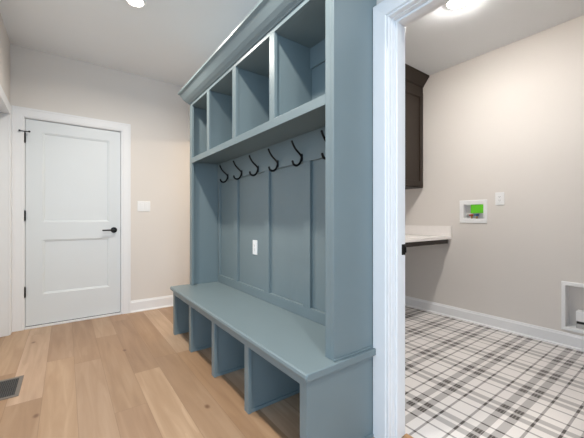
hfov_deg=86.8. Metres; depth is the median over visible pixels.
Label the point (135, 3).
recessed light
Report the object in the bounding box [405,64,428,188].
upper cabinet
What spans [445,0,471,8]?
recessed light
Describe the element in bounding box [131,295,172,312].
baseboard
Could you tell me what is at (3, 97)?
trim
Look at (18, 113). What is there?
trim
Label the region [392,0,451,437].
trim
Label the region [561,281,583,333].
dryer vent box
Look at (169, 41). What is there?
ceiling
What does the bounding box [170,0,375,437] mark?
hall tree
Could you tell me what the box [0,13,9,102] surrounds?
wall
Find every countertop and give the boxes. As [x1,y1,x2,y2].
[405,225,451,246]
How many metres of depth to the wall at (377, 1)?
3.84 m
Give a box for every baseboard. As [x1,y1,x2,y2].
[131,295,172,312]
[405,296,583,351]
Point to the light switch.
(141, 205)
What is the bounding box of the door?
[18,119,119,326]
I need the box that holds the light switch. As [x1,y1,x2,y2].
[137,201,149,210]
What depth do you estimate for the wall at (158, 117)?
3.55 m
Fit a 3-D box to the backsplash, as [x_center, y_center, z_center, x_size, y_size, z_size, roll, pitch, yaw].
[0.711,0.139,2.994,2.003,0.110,0.663,0,0,-36]
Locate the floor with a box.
[0,306,583,437]
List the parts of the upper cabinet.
frame, cabinet door, crown molding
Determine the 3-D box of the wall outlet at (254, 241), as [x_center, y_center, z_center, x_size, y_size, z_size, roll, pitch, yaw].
[-0.300,0.235,2.494,0.009,0.117,0.072,0,0,-36]
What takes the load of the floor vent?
in the floor
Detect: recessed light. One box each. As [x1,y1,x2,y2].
[125,0,146,7]
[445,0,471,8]
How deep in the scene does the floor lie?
1.95 m
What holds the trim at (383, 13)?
attached to the wall at (377, 1)
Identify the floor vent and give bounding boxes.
[0,375,23,400]
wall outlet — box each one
[253,240,256,254]
[495,192,503,204]
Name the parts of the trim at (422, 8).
strike plate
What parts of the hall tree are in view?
panel, bench rail, crown molding, frame, hook rail, rail, panel, cubby rail, panel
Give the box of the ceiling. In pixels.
[0,0,583,86]
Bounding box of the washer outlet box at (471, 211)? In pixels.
[460,199,486,222]
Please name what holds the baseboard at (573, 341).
attached to the wall at (508, 119)
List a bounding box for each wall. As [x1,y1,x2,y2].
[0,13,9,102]
[10,44,189,300]
[189,0,382,140]
[405,15,583,335]
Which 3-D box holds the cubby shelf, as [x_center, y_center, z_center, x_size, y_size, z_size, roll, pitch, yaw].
[-0.269,-0.549,2.233,0.267,0.025,1.909,0,0,-36]
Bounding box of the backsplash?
[405,225,451,235]
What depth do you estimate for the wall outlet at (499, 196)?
2.95 m
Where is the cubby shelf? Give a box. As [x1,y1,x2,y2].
[198,107,324,163]
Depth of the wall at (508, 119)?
2.89 m
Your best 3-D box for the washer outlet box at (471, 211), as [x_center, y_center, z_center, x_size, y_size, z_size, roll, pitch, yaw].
[1.861,-0.069,3.159,0.063,0.233,0.262,0,0,-36]
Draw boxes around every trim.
[0,85,11,334]
[11,105,130,331]
[373,0,420,437]
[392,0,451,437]

